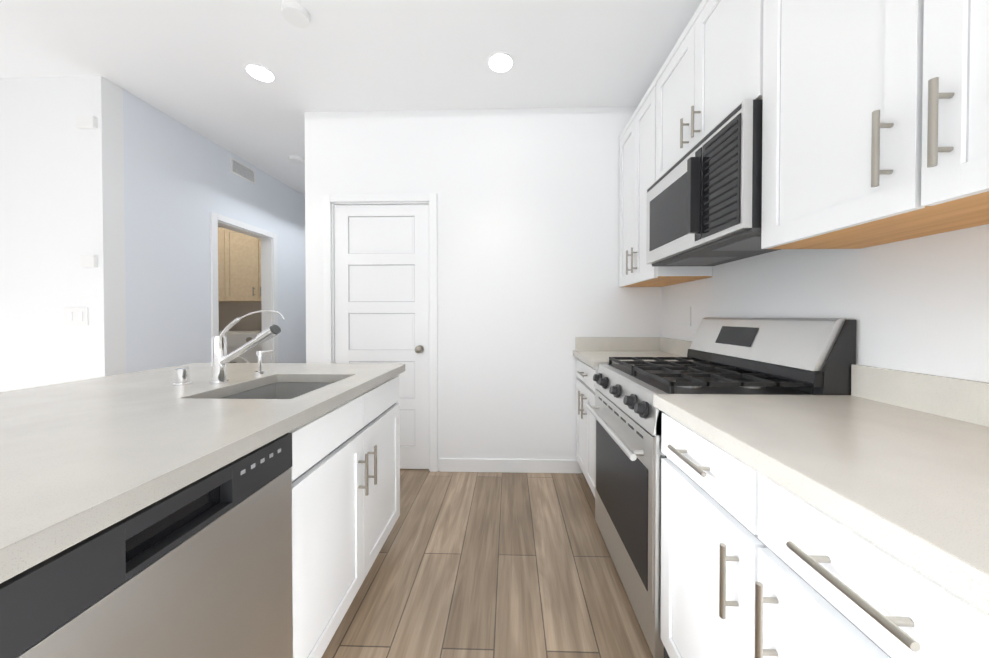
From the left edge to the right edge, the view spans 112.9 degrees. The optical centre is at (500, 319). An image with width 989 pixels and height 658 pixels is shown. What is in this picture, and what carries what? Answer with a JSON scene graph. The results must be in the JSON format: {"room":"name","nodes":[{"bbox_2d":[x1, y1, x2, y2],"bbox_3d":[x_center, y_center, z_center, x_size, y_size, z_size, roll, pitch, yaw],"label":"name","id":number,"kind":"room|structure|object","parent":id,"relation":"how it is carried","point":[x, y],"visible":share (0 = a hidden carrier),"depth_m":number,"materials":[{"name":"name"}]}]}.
{"room":"kitchen","nodes":[
{"label":"kitchen","id":0,"kind":"room"},
{"bbox_2d":[0,76,125,391],"bbox_3d":[-4.293,-0.212,2.246,3.405,2.740,0.120,0,1,2],"label":"wall","id":1,"kind":"structure","parent":0,"point":[61,193],"depth_m":2.15,"materials":[{"name":"white paint"}]},
{"bbox_2d":[64,307,88,325],"bbox_3d":[-2.778,-0.021,2.141,0.160,0.120,0.010,0,1,2],"label":"light switch","id":2,"kind":"object","parent":1,"relation":"attached to","point":[75,316],"depth_m":2.14,"materials":[{"name":"white plastic"}]},
{"bbox_2d":[75,116,97,128],"bbox_3d":[-2.678,-1.276,2.118,0.120,0.070,0.025,0,1,2],"label":"door chime","id":3,"kind":"object","parent":1,"relation":"attached to","point":[81,122],"depth_m":2.11,"materials":[{"name":"white plastic"}]},
{"bbox_2d":[81,255,97,266],"bbox_3d":[-2.673,-0.381,2.129,0.090,0.080,0.022,0,1,2],"label":"thermostat","id":4,"kind":"object","parent":1,"relation":"attached to","point":[86,260],"depth_m":2.12,"materials":[{"name":"white plastic"}]},
{"bbox_2d":[123,89,305,372],"bbox_3d":[-2.600,-0.233,4.113,0.120,2.740,3.705,0,1,2],"label":"wall","id":5,"kind":"structure","parent":0,"point":[181,181],"depth_m":2.65,"materials":[{"name":"white paint"}]},
{"bbox_2d":[230,156,255,184],"bbox_3d":[-2.556,-1.478,3.261,0.013,0.150,0.300,0,1,2],"label":"air vent","id":6,"kind":"object","parent":5,"relation":"in","point":[241,170],"visible":1,"depth_m":3.24,"materials":[{"name":"white plastic"}]},
{"bbox_2d":[218,226,261,330],"bbox_3d":[-3.588,-0.239,4.673,1.885,2.740,0.120,0,1,2],"label":"wall","id":7,"kind":"structure","parent":0,"point":[229,312],"depth_m":4.61,"materials":[{"name":"beige paint"}]},
{"bbox_2d":[218,228,229,301],"bbox_3d":[-4.008,-0.726,4.448,0.958,0.960,0.340,0,1,2],"label":"upper cabinet","id":8,"kind":"object","parent":7,"relation":"attached to","point":[223,233],"depth_m":4.27,"materials":[{"name":"beige wood"}]},
{"bbox_2d":[230,230,260,301],"bbox_3d":[-3.170,-0.726,4.426,0.958,0.960,0.340,0,1,2],"label":"upper cabinet","id":9,"kind":"object","parent":7,"relation":"attached to","point":[239,267],"depth_m":4.27,"materials":[{"name":"beige wood"}]},
{"bbox_2d":[0,0,701,195],"bbox_3d":[-2.356,-1.626,1.643,7.310,0.100,8.600,0,1,2],"label":"ceiling","id":10,"kind":"structure","parent":0,"point":[183,62],"depth_m":1.95,"materials":[{"name":"white paint"}]},
{"bbox_2d":[244,63,275,82],"bbox_3d":[-1.538,-1.577,2.097,0.170,0.007,0.170,0,1,2],"label":"recessed light","id":11,"kind":"object","parent":10,"relation":"in","point":[259,72],"visible":1,"depth_m":2.09,"materials":[{"name":"white paint"}]},
{"bbox_2d":[281,0,309,27],"bbox_3d":[-1.049,-1.561,1.679,0.130,0.030,0.130,0,1,2],"label":"smoke detector","id":12,"kind":"object","parent":10,"relation":"attached to","point":[295,14],"visible":0.96,"depth_m":1.66,"materials":[{"name":"white plastic"}]},
{"bbox_2d":[289,155,303,163],"bbox_3d":[-2.018,-1.578,3.235,0.130,0.030,0.130,0,1,2],"label":"smoke detector","id":13,"kind":"object","parent":10,"relation":"attached to","point":[296,159],"visible":1,"depth_m":3.22,"materials":[{"name":"white plastic"}]},
{"bbox_2d":[487,51,514,73],"bbox_3d":[0.000,-1.576,2.011,0.170,0.007,0.170,0,1,2],"label":"recessed light","id":14,"kind":"object","parent":10,"relation":"in","point":[500,62],"visible":1,"depth_m":2.00,"materials":[{"name":"white paint"}]},
{"bbox_2d":[305,106,661,472],"bbox_3d":[-0.146,-0.215,2.539,2.700,2.740,0.120,0,1,2],"label":"wall","id":15,"kind":"structure","parent":0,"point":[529,289],"depth_m":2.47,"materials":[{"name":"white paint"}]},
{"bbox_2d":[334,204,428,468],"bbox_3d":[-0.915,0.134,2.497,0.725,2.026,0.107,0,1,2],"label":"pantry door","id":16,"kind":"structure","parent":15,"relation":"in","point":[381,287],"depth_m":2.52,"materials":[{"name":"white paint"}]},
{"bbox_2d":[210,193,580,472],"bbox_3d":[-2.649,0.084,4.051,6.595,2.108,3.839,0,1,2],"label":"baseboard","id":17,"kind":"structure","parent":15,"relation":"attached to","point":[268,260],"depth_m":2.49,"materials":[{"name":"white paint"}]},
{"bbox_2d":[575,337,660,348],"bbox_3d":[0.869,0.181,2.442,0.615,0.099,0.021,0,1,2],"label":"backsplash","id":18,"kind":"structure","parent":15,"relation":"attached to","point":[580,342],"depth_m":2.43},
{"bbox_2d":[321,469,652,657],"bbox_3d":[-2.356,1.214,1.674,7.310,0.100,8.600,0,1,2],"label":"floor","id":19,"kind":"structure","parent":0,"point":[490,565],"depth_m":1.47,"materials":[{"name":"brown wood"}]},
{"bbox_2d":[0,370,404,657],"bbox_3d":[-0.914,0.730,0.884,0.776,0.885,1.770,0,1,2],"label":"kitchen island","id":20,"kind":"object","parent":19,"relation":"on","point":[345,467],"depth_m":1.11,"materials":[{"name":"white wood"}]},
{"bbox_2d":[0,433,292,657],"bbox_3d":[-0.860,0.739,0.601,0.598,0.872,0.567,0,1,2],"label":"dishwasher","id":21,"kind":"object","parent":20,"relation":"in","point":[201,567],"visible":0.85,"depth_m":0.58,"materials":[{"name":"grey metal"}]},
{"bbox_2d":[0,362,404,569],"bbox_3d":[-1.120,0.268,0.885,1.161,0.040,1.810,0,1,2],"label":"island countertop","id":22,"kind":"structure","parent":20,"relation":"on","point":[76,455],"depth_m":0.75,"materials":[{"name":"beige stone"}]},
{"bbox_2d":[172,310,284,385],"bbox_3d":[-1.018,0.102,1.326,0.407,0.280,0.260,0,1,2],"label":"faucet","id":23,"kind":"object","parent":22,"relation":"on","point":[219,376],"depth_m":1.24,"materials":[{"name":"silver metal"}]},
{"bbox_2d":[220,383,331,398],"bbox_3d":[-0.827,0.385,1.241,0.380,0.200,0.455,0,1,2],"label":"sink","id":24,"kind":"object","parent":22,"relation":"in","point":[262,390],"depth_m":1.45,"materials":[{"name":"silver metal"}]},
{"bbox_2d":[219,331,261,362],"bbox_3d":[-3.162,0.646,4.233,0.680,0.980,0.715,0,1,2],"label":"dryer","id":25,"kind":"object","parent":19,"relation":"on","point":[236,340],"visible":0.21,"depth_m":3.89,"materials":[{"name":"white metal"}]},
{"bbox_2d":[576,357,598,496],"bbox_3d":[0.874,0.716,2.154,0.632,0.885,0.608,0,1,2],"label":"base cabinet","id":26,"kind":"object","parent":19,"relation":"on","point":[585,389],"depth_m":2.13,"materials":[{"name":"white wood"}]},
{"bbox_2d":[573,349,692,368],"bbox_3d":[0.862,0.253,2.150,0.656,0.040,0.608,0,1,2],"label":"countertop","id":27,"kind":"structure","parent":26,"relation":"on","point":[592,357],"depth_m":2.20,"materials":[{"name":"beige stone"}]},
{"bbox_2d":[585,317,856,657],"bbox_3d":[0.813,0.579,1.464,0.712,1.175,0.765,0,1,2],"label":"range","id":28,"kind":"object","parent":19,"relation":"on","point":[777,356],"visible":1,"depth_m":1.26,"materials":[{"name":"grey metal"}]},
{"bbox_2d":[659,409,980,657],"bbox_3d":[0.834,0.732,0.636,0.632,0.885,0.885,0,1,2],"label":"base cabinet","id":29,"kind":"object","parent":19,"relation":"on","point":[749,569],"depth_m":0.62,"materials":[{"name":"white wood"}]},
{"bbox_2d":[653,393,988,616],"bbox_3d":[0.808,0.275,0.126,0.656,0.040,1.895,0,1,2],"label":"countertop","id":30,"kind":"structure","parent":29,"relation":"on","point":[913,484],"depth_m":0.58,"materials":[{"name":"beige stone"}]},
{"bbox_2d":[662,224,988,382],"bbox_3d":[1.194,-0.187,-0.087,0.120,2.740,5.300,0,1,2],"label":"wall","id":31,"kind":"structure","parent":0,"point":[919,305],"depth_m":1.00,"materials":[{"name":"white paint"}]},
{"bbox_2d":[619,85,711,286],"bbox_3d":[1.031,-0.801,2.102,0.318,1.110,0.671,0,1,2],"label":"upper cabinet","id":32,"kind":"object","parent":31,"relation":"attached to","point":[635,139],"depth_m":2.09,"materials":[{"name":"white wood"}]},
{"bbox_2d":[684,307,690,325],"bbox_3d":[1.189,-0.021,2.080,0.006,0.120,0.070,0,1,2],"label":"outlet","id":33,"kind":"object","parent":31,"relation":"attached to","point":[687,316],"visible":1,"depth_m":2.08,"materials":[{"name":"white plastic"}]},
{"bbox_2d":[651,0,738,184],"bbox_3d":[1.013,-1.042,1.441,0.318,0.614,0.773,0,1,2],"label":"upper cabinet","id":34,"kind":"object","parent":31,"relation":"attached to","point":[696,87],"depth_m":1.43,"materials":[{"name":"white wood"}]},
{"bbox_2d":[646,99,780,265],"bbox_3d":[0.968,-0.507,1.448,0.406,0.434,0.759,0,1,2],"label":"microwave","id":35,"kind":"object","parent":34,"relation":"attached to","point":[704,200],"visible":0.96,"depth_m":1.26,"materials":[{"name":"grey plastic"}]},
{"bbox_2d":[661,337,988,424],"bbox_3d":[1.144,0.198,0.807,0.022,0.099,3.276,0,1,2],"label":"backsplash","id":36,"kind":"structure","parent":31,"relation":"attached to","point":[963,399],"depth_m":0.89,"materials":[{"name":"beige stone"}]},
{"bbox_2d":[739,0,988,248],"bbox_3d":[0.992,-0.786,0.647,0.318,1.110,0.949,0,1,2],"label":"upper cabinet","id":37,"kind":"object","parent":31,"relation":"attached to","point":[875,122],"depth_m":0.77,"materials":[{"name":"white wood"}]}
]}

